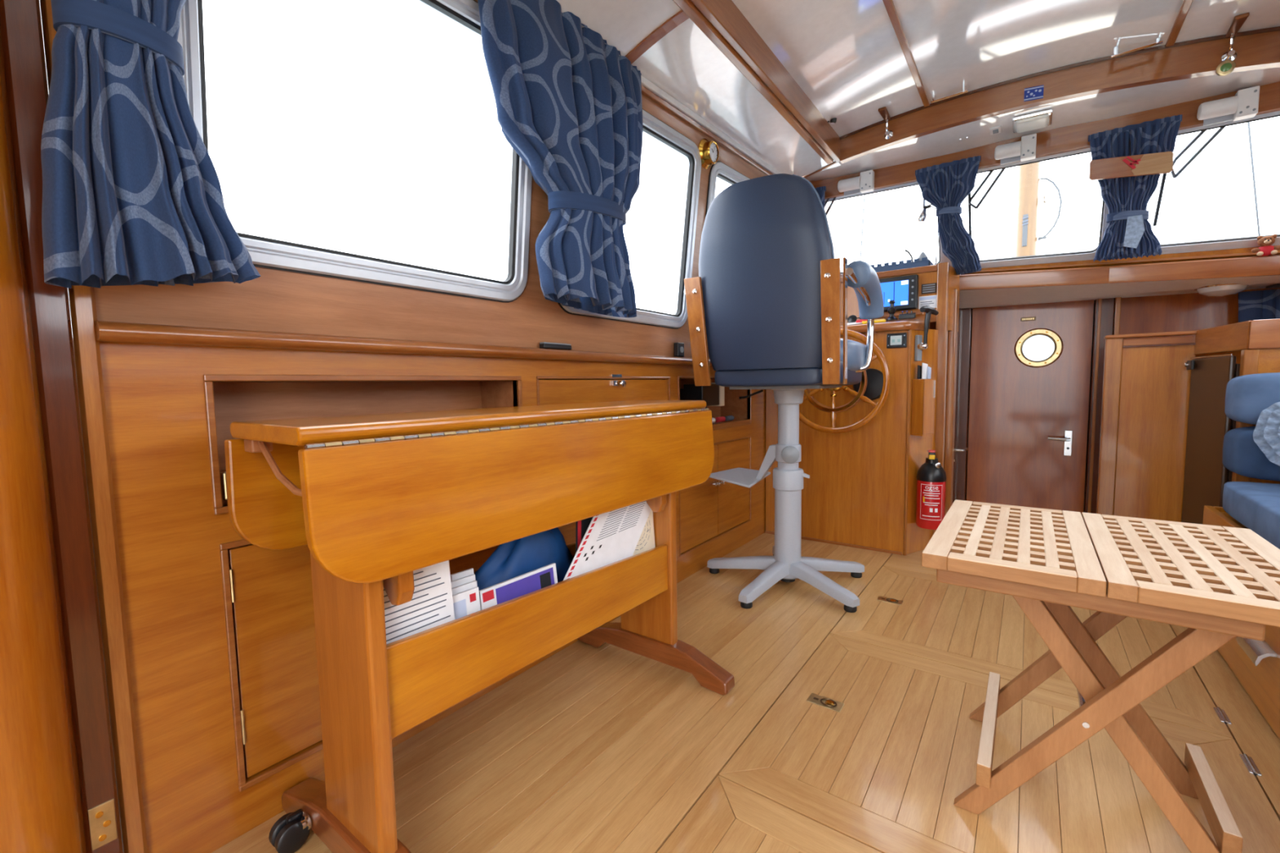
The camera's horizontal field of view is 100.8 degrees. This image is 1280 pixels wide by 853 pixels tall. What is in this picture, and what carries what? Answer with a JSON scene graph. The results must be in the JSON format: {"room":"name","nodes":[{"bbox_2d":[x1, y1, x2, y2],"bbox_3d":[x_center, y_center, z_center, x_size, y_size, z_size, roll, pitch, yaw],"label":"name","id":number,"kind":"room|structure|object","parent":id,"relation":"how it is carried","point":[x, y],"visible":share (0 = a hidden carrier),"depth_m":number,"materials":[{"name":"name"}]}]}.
{"room":"control cabin","nodes":[
{"label":"control cabin","id":0,"kind":"room"},
{"bbox_2d":[93,0,839,852],"bbox_3d":[-0.037,0.057,2.001,0.379,2.614,4.160,2,6,36],"label":"wall","id":1,"kind":"structure","parent":0,"point":[220,625],"depth_m":1.01,"materials":[{"name":"brown wood"}]},
{"bbox_2d":[0,0,147,852],"bbox_3d":[-0.997,-0.082,0.546,0.162,1.850,0.628,2,6,36],"label":"door","id":2,"kind":"structure","parent":1,"relation":"in","point":[70,782],"depth_m":0.74,"materials":[{"name":"orange wood"}]},
{"bbox_2d":[40,0,260,288],"bbox_3d":[-0.686,-0.599,0.806,0.134,0.801,0.351,3,6,39],"label":"curtain","id":3,"kind":"object","parent":1,"relation":"hanging from","point":[132,194],"visible":1,"depth_m":0.73,"materials":[{"name":"blue fabric"}]},
{"bbox_2d":[177,0,532,302],"bbox_3d":[-0.521,-0.639,1.122,0.111,0.667,0.755,2,6,36],"label":"window","id":4,"kind":"structure","parent":1,"relation":"in","point":[264,252],"depth_m":1.14,"materials":[{"name":"metal"}]},
{"bbox_2d":[539,342,571,350],"bbox_3d":[-0.249,-0.238,1.567,0.021,0.018,0.115,2,6,36],"label":"case","id":5,"kind":"object","parent":1,"relation":"on","point":[542,344],"visible":1,"depth_m":1.55,"materials":[{"name":"plastic"}]},
{"bbox_2d":[477,0,643,317],"bbox_3d":[-0.178,-0.718,1.456,0.159,0.791,0.639,2,6,36],"label":"curtain","id":6,"kind":"object","parent":1,"relation":"hanging from","point":[567,103],"visible":1,"depth_m":1.39,"materials":[{"name":"blue fabric"}]},
{"bbox_2d":[558,108,701,328],"bbox_3d":[-0.015,-0.709,1.808,0.114,0.695,0.745,2,6,36],"label":"window","id":7,"kind":"structure","parent":1,"relation":"in","point":[653,126],"depth_m":2.03,"materials":[{"name":"metal"}]},
{"bbox_2d":[673,342,684,356],"bbox_3d":[0.157,-0.306,2.108,0.027,0.056,0.045,2,6,36],"label":"box","id":8,"kind":"object","parent":1,"relation":"attached to","point":[678,347],"visible":0.95,"depth_m":2.09,"materials":[{"name":"black plastic"}]},
{"bbox_2d":[680,382,724,408],"bbox_3d":[0.292,-0.099,2.468,0.125,0.208,0.202,2,6,36],"label":"radio unit","id":9,"kind":"object","parent":1,"relation":"in","point":[713,394],"visible":0.43,"depth_m":2.40,"materials":[{"name":"black plastic"}]},
{"bbox_2d":[697,137,719,168],"bbox_3d":[0.270,-1.069,2.065,0.052,0.107,0.108,2,6,36],"label":"clock","id":10,"kind":"object","parent":1,"relation":"attached to","point":[708,150],"visible":0.99,"depth_m":2.05,"materials":[{"name":"gold metal"}]},
{"bbox_2d":[715,416,725,422],"bbox_3d":[0.386,-0.034,2.520,0.025,0.025,0.077,2,6,36],"label":"tube","id":11,"kind":"object","parent":1,"relation":"in","point":[722,419],"visible":0.97,"depth_m":2.50,"materials":[{"name":"red plastic"}]},
{"bbox_2d":[705,160,750,217],"bbox_3d":[0.442,-0.775,2.423,0.117,0.716,0.643,2,6,36],"label":"window","id":12,"kind":"structure","parent":1,"relation":"in","point":[720,170],"depth_m":2.17,"materials":[{"name":"metal"}]},
{"bbox_2d":[724,415,734,421],"bbox_3d":[0.439,-0.041,2.592,0.025,0.025,0.077,2,6,36],"label":"tube","id":13,"kind":"object","parent":1,"relation":"in","point":[728,418],"visible":0.96,"depth_m":2.57,"materials":[{"name":"grey plastic"}]},
{"bbox_2d":[824,196,835,215],"bbox_3d":[0.997,-1.083,2.923,0.104,0.318,0.236,-1,4,3],"label":"windscreen wiper","id":14,"kind":"object","parent":1,"relation":"attached to","point":[833,199],"visible":0.26,"depth_m":2.83,"materials":[{"name":"grey metal"}]},
{"bbox_2d":[212,533,1279,852],"bbox_3d":[0.821,0.739,1.254,2.230,0.066,3.779,2,6,36],"label":"floor","id":15,"kind":"structure","parent":0,"point":[837,731],"depth_m":1.21,"materials":[{"name":"brown wood"}]},
{"bbox_2d":[224,400,734,852],"bbox_3d":[-0.207,0.343,1.228,0.538,0.772,1.097,2,6,36],"label":"table","id":16,"kind":"object","parent":15,"relation":"on","point":[375,500],"visible":0.97,"depth_m":0.91,"materials":[{"name":"brown wood"}]},
{"bbox_2d":[285,808,302,824],"bbox_3d":[-0.624,0.713,0.958,0.014,0.028,0.025,2,6,36],"label":"caster wheel","id":17,"kind":"object","parent":16,"relation":"attached to","point":[292,818],"depth_m":0.95,"materials":[{"name":"black plastic"}]},
{"bbox_2d":[382,560,454,644],"bbox_3d":[-0.382,0.354,0.908,0.013,0.235,0.152,3,6,37],"label":"letter","id":18,"kind":"object","parent":16,"relation":"on","point":[431,606],"visible":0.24,"depth_m":0.92,"materials":[{"name":"white paper"}]},
{"bbox_2d":[450,568,474,581],"bbox_3d":[-0.341,0.375,1.039,0.020,0.182,0.049,3,6,39],"label":"booklet","id":19,"kind":"object","parent":16,"relation":"on","point":[468,572],"visible":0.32,"depth_m":1.03,"materials":[{"name":"white paper"}]},
{"bbox_2d":[450,574,475,588],"bbox_3d":[-0.337,0.380,1.025,0.020,0.174,0.055,3,6,39],"label":"booklet","id":20,"kind":"object","parent":16,"relation":"on","point":[471,578],"visible":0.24,"depth_m":1.02,"materials":[{"name":"white paper"}]},
{"bbox_2d":[451,580,477,595],"bbox_3d":[-0.332,0.385,1.011,0.019,0.166,0.061,3,6,39],"label":"booklet","id":21,"kind":"object","parent":16,"relation":"on","point":[472,584],"visible":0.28,"depth_m":1.01,"materials":[{"name":"white paper"}]},
{"bbox_2d":[452,586,480,619],"bbox_3d":[-0.327,0.390,0.997,0.018,0.158,0.067,3,6,39],"label":"booklet","id":22,"kind":"object","parent":16,"relation":"on","point":[466,602],"visible":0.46,"depth_m":1.00,"materials":[{"name":"white paper"}]},
{"bbox_2d":[479,563,557,610],"bbox_3d":[-0.245,0.387,1.110,0.026,0.148,0.200,3,6,37],"label":"magazine","id":23,"kind":"object","parent":16,"relation":"on","point":[544,576],"visible":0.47,"depth_m":1.10,"materials":[{"name":"white paper"}]},
{"bbox_2d":[539,571,551,588],"bbox_3d":[-0.206,0.344,1.158,0.005,0.045,0.030,3,6,37],"label":"photo","id":24,"kind":"object","parent":23,"relation":"attached to","point":[545,577],"depth_m":1.16,"materials":[{"name":"black"}]},
{"bbox_2d":[474,527,573,590],"bbox_3d":[-0.276,0.347,1.175,0.078,0.256,0.337,2,6,36],"label":"bag","id":25,"kind":"object","parent":16,"relation":"on","point":[514,558],"visible":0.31,"depth_m":1.16,"materials":[{"name":"blue fabric"}]},
{"bbox_2d":[575,516,592,553],"bbox_3d":[-0.125,0.330,1.295,0.018,0.234,0.113,2,6,36],"label":"folder","id":26,"kind":"object","parent":16,"relation":"on","point":[581,526],"visible":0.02,"depth_m":1.27,"materials":[{"name":"black"}]},
{"bbox_2d":[563,500,651,580],"bbox_3d":[-0.079,0.304,1.314,0.016,0.230,0.483,2,6,36],"label":"paper document","id":27,"kind":"object","parent":16,"relation":"in","point":[612,536],"visible":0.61,"depth_m":1.32,"materials":[{"name":"white paper"}]},
{"bbox_2d":[632,510,655,555],"bbox_3d":[-0.010,0.270,1.429,0.020,0.280,0.164,2,6,36],"label":"chart","id":28,"kind":"object","parent":16,"relation":"on","point":[646,542],"visible":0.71,"depth_m":1.47,"materials":[{"name":"beige paper"}]},
{"bbox_2d":[684,173,884,613],"bbox_3d":[0.576,-0.099,2.097,0.667,1.492,0.708,2,5,32],"label":"chair","id":29,"kind":"object","parent":15,"relation":"on","point":[763,304],"visible":1,"depth_m":1.83,"materials":[{"name":"blue leather"}]},
{"bbox_2d":[840,337,866,371],"bbox_3d":[0.638,-0.275,2.159,0.524,0.140,0.510,2,5,32],"label":"seat cushion","id":30,"kind":"object","parent":29,"relation":"on","point":[856,351],"depth_m":1.90,"materials":[{"name":"blue leather"}]},
{"bbox_2d":[764,262,959,555],"bbox_3d":[1.132,-0.100,2.759,0.845,1.372,0.456,2,6,36],"label":"console","id":31,"kind":"object","parent":15,"relation":"on","point":[860,491],"visible":0.52,"depth_m":2.55,"materials":[{"name":"brown wood"}]},
{"bbox_2d":[799,328,890,433],"bbox_3d":[0.947,-0.216,2.543,0.493,0.493,0.175,2,6,36],"label":"steering wheel","id":32,"kind":"object","parent":31,"relation":"attached to","point":[859,395],"visible":0.47,"depth_m":2.44,"materials":[{"name":"orange wood"}]},
{"bbox_2d":[847,315,861,322],"bbox_3d":[1.111,-0.540,2.667,0.113,0.043,0.098,2,6,36],"label":"sunglasses","id":33,"kind":"object","parent":31,"relation":"on","point":[852,318],"visible":0.47,"depth_m":2.65,"materials":[{"name":"black plastic"}]},
{"bbox_2d":[847,321,862,324],"bbox_3d":[1.060,-0.508,2.599,0.100,0.026,0.080,0,5,8],"label":"slip","id":34,"kind":"object","parent":31,"relation":"on","point":[855,322],"visible":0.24,"depth_m":2.57,"materials":[{"name":"white paper"}]},
{"bbox_2d":[856,319,866,322],"bbox_3d":[1.093,-0.515,2.586,0.040,0.025,0.060,-5,6,-42],"label":"case","id":35,"kind":"object","parent":31,"relation":"on","point":[859,320],"visible":0.4,"depth_m":2.58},
{"bbox_2d":[862,318,885,324],"bbox_3d":[1.119,-0.504,2.537,0.100,0.027,0.070,1,5,19],"label":"pad","id":36,"kind":"object","parent":31,"relation":"on","point":[883,319],"visible":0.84,"depth_m":2.50,"materials":[{"name":"yellow paper"}]},
{"bbox_2d":[885,300,897,320],"bbox_3d":[1.211,-0.558,2.545,0.051,0.094,0.052,2,6,36],"label":"joystick mount","id":37,"kind":"object","parent":31,"relation":"on","point":[891,310],"visible":0.97,"depth_m":2.53,"materials":[{"name":"black plastic"}]},
{"bbox_2d":[879,274,919,311],"bbox_3d":[1.254,-0.654,2.619,0.216,0.164,0.045,2,6,36],"label":"monitor","id":38,"kind":"object","parent":31,"relation":"attached to","point":[904,290],"visible":0.69,"depth_m":2.58,"materials":[{"name":"black plastic"}]},
{"bbox_2d":[871,252,933,272],"bbox_3d":[1.334,-0.829,2.705,0.275,0.090,0.118,2,6,36],"label":"plastic crate","id":39,"kind":"object","parent":31,"relation":"on","point":[924,262],"depth_m":2.64,"materials":[{"name":"plastic"}]},
{"bbox_2d":[904,248,913,262],"bbox_3d":[1.362,-0.843,2.682,0.042,0.112,0.008,2,6,36],"label":"cable","id":40,"kind":"object","parent":39,"relation":"in","point":[905,250],"visible":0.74,"depth_m":2.67,"materials":[{"name":"black plastic"}]},
{"bbox_2d":[898,310,915,319],"bbox_3d":[1.280,-0.533,2.534,0.070,0.039,0.060,2,5,31],"label":"switch box","id":41,"kind":"object","parent":31,"relation":"on","point":[912,315],"visible":1,"depth_m":2.51,"materials":[{"name":"black plastic"}]},
{"bbox_2d":[911,378,935,435],"bbox_3d":[1.312,-0.089,2.447,0.090,0.260,0.060,-3,5,-29],"label":"rack","id":42,"kind":"object","parent":31,"relation":"attached to","point":[923,393],"visible":1,"depth_m":2.42,"materials":[{"name":"brown wood"}]},
{"bbox_2d":[916,364,921,378],"bbox_3d":[1.288,-0.127,2.447,0.032,0.311,0.010,-3,5,-29],"label":"notebook","id":43,"kind":"object","parent":42,"relation":"in","point":[919,367],"visible":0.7,"depth_m":2.43,"materials":[{"name":"black plastic"}]},
{"bbox_2d":[921,362,928,378],"bbox_3d":[1.311,-0.133,2.447,0.038,0.321,0.010,-3,5,-29],"label":"folded papers","id":44,"kind":"object","parent":42,"relation":"in","point":[924,366],"visible":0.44,"depth_m":2.43,"materials":[{"name":"white paper"}]},
{"bbox_2d":[927,366,931,378],"bbox_3d":[1.332,-0.125,2.448,0.022,0.304,0.010,-3,5,-29],"label":"leaflet","id":45,"kind":"object","parent":42,"relation":"in","point":[929,369],"visible":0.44,"depth_m":2.43,"materials":[{"name":"white paper"}]},
{"bbox_2d":[914,305,938,360],"bbox_3d":[1.304,-0.424,2.421,0.111,0.246,0.062,-3,5,-30],"label":"lever","id":46,"kind":"object","parent":31,"relation":"attached to","point":[920,346],"visible":1,"depth_m":2.40,"materials":[{"name":"grey plastic"}]},
{"bbox_2d":[918,198,938,264],"bbox_3d":[1.425,-0.961,2.595,0.113,0.364,0.050,2,5,30],"label":"lamp","id":47,"kind":"object","parent":31,"relation":"on","point":[922,215],"visible":0.85,"depth_m":2.59,"materials":[{"name":"metal"}]},
{"bbox_2d":[921,282,936,294],"bbox_3d":[1.389,-0.663,2.545,0.064,0.048,0.007,2,6,36],"label":"vent grille","id":48,"kind":"object","parent":31,"relation":"attached to","point":[927,288],"depth_m":2.54,"materials":[{"name":"silver plastic"}]},
{"bbox_2d":[915,449,946,529],"bbox_3d":[1.350,0.288,2.456,0.122,0.369,0.122,2,6,36],"label":"fire extinguisher","id":49,"kind":"object","parent":31,"relation":"attached to","point":[931,476],"visible":0.98,"depth_m":2.41,"materials":[{"name":"red metal"}]},
{"bbox_2d":[921,499,1279,852],"bbox_3d":[0.871,0.471,1.028,0.514,0.512,0.522,2,6,36],"label":"table","id":50,"kind":"object","parent":15,"relation":"on","point":[1220,584],"visible":1,"depth_m":0.92,"materials":[{"name":"brown wood"}]},
{"bbox_2d":[1096,318,1279,522],"bbox_3d":[2.351,0.293,2.123,0.802,1.350,0.951,2,6,36],"label":"cabinet","id":51,"kind":"object","parent":15,"relation":"on","point":[1146,382],"visible":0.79,"depth_m":2.18,"materials":[{"name":"brown wood"}]},
{"bbox_2d":[1181,353,1239,524],"bbox_3d":[2.271,0.201,1.850,0.515,0.909,0.340,2,6,36],"label":"panel","id":52,"kind":"object","parent":51,"relation":"attached to","point":[1206,475],"visible":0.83,"depth_m":1.95,"materials":[{"name":"brown wood"}]},
{"bbox_2d":[1202,505,1279,739],"bbox_3d":[1.514,0.533,0.844,0.622,0.398,1.870,2,6,36],"label":"settee","id":53,"kind":"object","parent":15,"relation":"on","point":[1255,664],"visible":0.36,"depth_m":1.25,"materials":[{"name":"brown wood"}]},
{"bbox_2d":[1222,481,1279,549],"bbox_3d":[1.523,0.288,0.796,0.560,0.095,1.880,2,6,36],"label":"seat cushion","id":54,"kind":"object","parent":53,"relation":"on","point":[1255,505],"visible":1,"depth_m":1.44,"materials":[{"name":"blue fabric"}]},
{"bbox_2d":[1222,426,1279,481],"bbox_3d":[2.107,0.088,1.550,0.536,0.164,0.180,2,6,36],"label":"cushion","id":55,"kind":"object","parent":54,"relation":"on","point":[1242,455],"visible":0.79,"depth_m":1.63,"materials":[{"name":"blue fabric"}]},
{"bbox_2d":[1224,372,1279,424],"bbox_3d":[2.114,-0.080,1.548,0.536,0.167,0.170,2,6,36],"label":"cushion","id":56,"kind":"object","parent":55,"relation":"on","point":[1246,396],"visible":0.78,"depth_m":1.63,"materials":[{"name":"blue fabric"}]},
{"bbox_2d":[1253,401,1279,466],"bbox_3d":[1.889,0.021,1.475,0.105,0.233,0.237,-4,5,-33],"label":"round pillow","id":57,"kind":"object","parent":54,"relation":"on","point":[1266,433],"visible":1,"depth_m":1.54,"materials":[{"name":"fabric"}]},
{"bbox_2d":[556,0,1279,182],"bbox_3d":[0.695,-1.127,0.900,2.100,0.280,3.430,2,6,36],"label":"ceiling","id":58,"kind":"structure","parent":0,"point":[771,76],"depth_m":1.84,"materials":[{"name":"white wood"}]},
{"bbox_2d":[827,117,836,124],"bbox_3d":[0.837,-1.339,2.302,0.041,0.045,0.026,2,6,36],"label":"light","id":59,"kind":"object","parent":58,"relation":"attached to","point":[833,121],"visible":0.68,"depth_m":2.29,"materials":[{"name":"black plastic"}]},
{"bbox_2d":[878,106,893,138],"bbox_3d":[1.063,-1.312,2.293,0.036,0.085,0.130,2,6,36],"label":"lamp","id":60,"kind":"object","parent":58,"relation":"attached to","point":[882,111],"visible":1,"depth_m":2.31,"materials":[{"name":"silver metal"}]},
{"bbox_2d":[930,85,968,103],"bbox_3d":[1.255,-1.347,2.149,0.130,0.027,0.014,2,6,36],"label":"rod","id":61,"kind":"object","parent":58,"relation":"attached to","point":[964,87],"visible":1,"depth_m":2.14,"materials":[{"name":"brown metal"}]},
{"bbox_2d":[989,125,1001,135],"bbox_3d":[1.513,-1.259,2.253,0.040,0.013,0.060,2,6,36],"label":"light switch","id":62,"kind":"object","parent":58,"relation":"attached to","point":[995,130],"visible":1,"depth_m":2.25,"materials":[{"name":"white paint"}]},
{"bbox_2d":[1012,108,1053,133],"bbox_3d":[1.604,-1.245,2.165,0.130,0.034,0.125,2,6,36],"label":"recessed light","id":63,"kind":"object","parent":58,"relation":"in","point":[1043,118],"visible":1,"depth_m":2.14,"materials":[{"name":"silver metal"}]},
{"bbox_2d":[1015,114,1048,133],"bbox_3d":[1.604,-1.244,2.166,0.108,0.032,0.104,2,6,36],"label":"diffuser","id":64,"kind":"object","parent":63,"relation":"attached to","point":[1025,122],"depth_m":2.15,"materials":[{"name":"white plastic"}]},
{"bbox_2d":[1023,84,1044,101],"bbox_3d":[1.517,-1.284,2.040,0.060,0.054,0.002,2,6,36],"label":"flag sticker","id":65,"kind":"object","parent":58,"relation":"attached to","point":[1034,92],"visible":1,"depth_m":2.04,"materials":[{"name":"blue plastic"}]},
{"bbox_2d":[1111,37,1163,57],"bbox_3d":[1.706,-1.307,1.819,0.130,0.032,0.014,2,6,36],"label":"rod","id":66,"kind":"object","parent":58,"relation":"attached to","point":[1157,41],"visible":1,"depth_m":1.82,"materials":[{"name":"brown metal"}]},
{"bbox_2d":[1215,12,1249,75],"bbox_3d":[1.892,-1.215,1.690,0.048,0.126,0.130,2,6,36],"label":"lamp","id":67,"kind":"object","parent":58,"relation":"attached to","point":[1228,65],"visible":1,"depth_m":1.72,"materials":[{"name":"brown metal"}]},
{"bbox_2d":[810,81,1279,513],"bbox_3d":[2.011,-0.043,2.611,2.550,2.555,0.740,2,6,36],"label":"wall","id":68,"kind":"structure","parent":0,"point":[1151,294],"depth_m":2.47,"materials":[{"name":"brown wood"}]},
{"bbox_2d":[814,186,826,208],"bbox_3d":[0.933,-1.035,2.813,0.108,0.435,0.066,2,5,31],"label":"curtain","id":69,"kind":"object","parent":68,"relation":"hanging from","point":[820,191],"visible":0.03,"depth_m":2.76,"materials":[{"name":"blue fabric"}]},
{"bbox_2d":[837,169,874,195],"bbox_3d":[1.092,-1.230,2.682,0.167,0.094,0.061,2,6,36],"label":"motor","id":70,"kind":"object","parent":68,"relation":"attached to","point":[863,184],"visible":1,"depth_m":2.66,"materials":[{"name":"white paint"}]},
{"bbox_2d":[824,181,944,276],"bbox_3d":[1.233,-1.020,2.810,0.655,0.408,0.229,2,6,36],"label":"window","id":71,"kind":"structure","parent":68,"relation":"in","point":[941,258],"depth_m":2.68,"materials":[{"name":"metal"}]},
{"bbox_2d":[915,155,981,275],"bbox_3d":[1.473,-0.977,2.529,0.274,0.493,0.201,2,6,36],"label":"curtain","id":72,"kind":"object","parent":68,"relation":"hanging from","point":[945,186],"visible":1,"depth_m":2.48,"materials":[{"name":"blue fabric"}]},
{"bbox_2d":[943,288,968,515],"bbox_3d":[1.711,0.214,2.859,0.098,1.812,0.542,2,5,32],"label":"door","id":73,"kind":"structure","parent":68,"relation":"in","point":[951,450],"depth_m":2.64,"materials":[{"name":"red wood"}]},
{"bbox_2d":[968,168,1005,236],"bbox_3d":[1.593,-1.039,2.493,0.117,0.338,0.267,-1,4,-1],"label":"windscreen wiper","id":74,"kind":"object","parent":68,"relation":"attached to","point":[970,198],"visible":0.76,"depth_m":2.49,"materials":[{"name":"grey metal"}]},
{"bbox_2d":[994,133,1036,164],"bbox_3d":[1.624,-1.198,2.292,0.147,0.094,0.061,2,6,36],"label":"motor","id":75,"kind":"object","parent":68,"relation":"attached to","point":[1023,150],"visible":1,"depth_m":2.27,"materials":[{"name":"white paint"}]},
{"bbox_2d":[966,299,1093,514],"bbox_3d":[2.110,0.216,2.915,0.527,1.788,0.089,2,6,36],"label":"door","id":76,"kind":"structure","parent":68,"relation":"in","point":[1029,384],"depth_m":2.89,"materials":[{"name":"red wood"}]},
{"bbox_2d":[1022,334,1054,360],"bbox_3d":[2.151,-0.424,2.860,0.142,0.142,0.001,2,6,36],"label":"porthole","id":77,"kind":"object","parent":76,"relation":"attached to","point":[1039,347],"depth_m":2.86,"materials":[{"name":"white glass"}]},
{"bbox_2d":[977,147,1108,265],"bbox_3d":[1.767,-0.975,2.420,0.570,0.423,0.229,2,6,36],"label":"window","id":78,"kind":"structure","parent":68,"relation":"in","point":[1104,211],"depth_m":2.38,"materials":[{"name":"metal"}]},
{"bbox_2d":[973,250,1279,272],"bbox_3d":[1.877,-0.751,2.516,2.120,0.173,0.110,2,6,36],"label":"shelf","id":79,"kind":"object","parent":68,"relation":"attached to","point":[1169,261],"depth_m":2.28,"materials":[{"name":"brown wood"}]},
{"bbox_2d":[1088,138,1173,180],"bbox_3d":[1.919,-1.065,2.075,0.241,0.204,0.058,2,6,36],"label":"wooden plaque","id":80,"kind":"object","parent":68,"relation":"attached to","point":[1162,162],"visible":1,"depth_m":2.05,"materials":[{"name":"brown wood"}]},
{"bbox_2d":[1088,114,1182,262],"bbox_3d":[1.976,-0.938,2.145,0.273,0.498,0.170,2,6,36],"label":"curtain","id":81,"kind":"object","parent":68,"relation":"hanging from","point":[1123,197],"visible":0.8,"depth_m":2.12,"materials":[{"name":"blue fabric"}]},
{"bbox_2d":[1123,214,1144,248],"bbox_3d":[1.980,-0.778,2.121,0.060,0.127,0.018,2,6,36],"label":"cloth","id":82,"kind":"object","parent":81,"relation":"hanging from","point":[1135,228],"visible":1,"depth_m":2.12,"materials":[{"name":"fabric"}]},
{"bbox_2d":[1152,126,1225,226],"bbox_3d":[2.152,-1.002,2.104,0.090,0.328,0.269,-1,4,-4],"label":"windscreen wiper","id":83,"kind":"object","parent":68,"relation":"attached to","point":[1174,175],"visible":0.68,"depth_m":2.10,"materials":[{"name":"grey metal"}]},
{"bbox_2d":[1160,111,1279,250],"bbox_3d":[2.325,-0.926,2.013,0.695,0.446,0.229,2,6,36],"label":"window","id":84,"kind":"structure","parent":68,"relation":"in","point":[1253,239],"depth_m":2.09,"materials":[{"name":"metal"}]},
{"bbox_2d":[1194,283,1249,297],"bbox_3d":[2.464,-0.579,2.242,0.176,0.055,0.176,2,6,36],"label":"dome lamp","id":85,"kind":"object","parent":68,"relation":"attached to","point":[1219,290],"visible":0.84,"depth_m":2.21,"materials":[{"name":"silver metal"}]},
{"bbox_2d":[1196,85,1259,125],"bbox_3d":[2.131,-1.159,1.921,0.150,0.094,0.061,2,6,36],"label":"motor","id":86,"kind":"object","parent":68,"relation":"attached to","point":[1244,104],"visible":1,"depth_m":1.90,"materials":[{"name":"white paint"}]},
{"bbox_2d":[1238,288,1279,322],"bbox_3d":[2.773,-0.475,2.297,0.254,0.240,0.048,2,6,36],"label":"curtain","id":87,"kind":"object","parent":68,"relation":"hanging from","point":[1265,304],"visible":0.49,"depth_m":2.32,"materials":[{"name":"blue fabric"}]},
{"bbox_2d":[1251,234,1279,256],"bbox_3d":[2.410,-0.697,2.036,0.058,0.079,0.065,-2,5,-14],"label":"bear","id":88,"kind":"object","parent":68,"relation":"on","point":[1265,242],"visible":1,"depth_m":2.03},
{"bbox_2d":[1266,283,1279,288],"bbox_3d":[2.705,-0.590,2.181,0.140,0.012,0.130,2,6,36],"label":"dome lamp","id":89,"kind":"object","parent":68,"relation":"in","point":[1274,286],"visible":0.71,"depth_m":2.23,"materials":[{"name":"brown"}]},
{"label":"outside","id":90,"kind":"structure","parent":0,"visible":0},
{"bbox_3d":[3.314,-0.460,4.491,2.400,0.150,3.800,2,6,36],"label":"foredeck","id":91,"kind":"object","parent":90,"visible":0},
{"bbox_2d":[859,195,865,260],"bbox_3d":[1.552,-1.227,3.728,0.090,1.546,0.020,2,6,36],"label":"wire","id":92,"kind":"object","parent":91,"relation":"on","point":[864,195],"visible":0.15,"depth_m":3.71,"materials":[{"name":"grey metal"}]},
{"bbox_2d":[1014,161,1049,257],"bbox_3d":[2.898,-2.485,3.863,0.205,4.100,0.144,2,6,36],"label":"mast","id":93,"kind":"object","parent":91,"relation":"on","point":[1027,205],"visible":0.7,"depth_m":3.90,"materials":[{"name":"brown wood"}]},
{"bbox_2d":[1037,177,1062,240],"bbox_3d":[2.988,-1.594,3.857,0.134,0.451,0.016,2,6,36],"label":"loop","id":94,"kind":"object","parent":93,"relation":"hanging from","point":[1044,237],"visible":1,"depth_m":3.84,"materials":[{"name":"grey metal"}]},
{"bbox_2d":[1247,121,1260,235],"bbox_3d":[3.060,-1.114,2.626,0.179,1.447,0.020,2,6,36],"label":"wire","id":95,"kind":"object","parent":91,"relation":"on","point":[1248,123],"visible":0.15,"depth_m":2.62,"materials":[{"name":"grey metal"}]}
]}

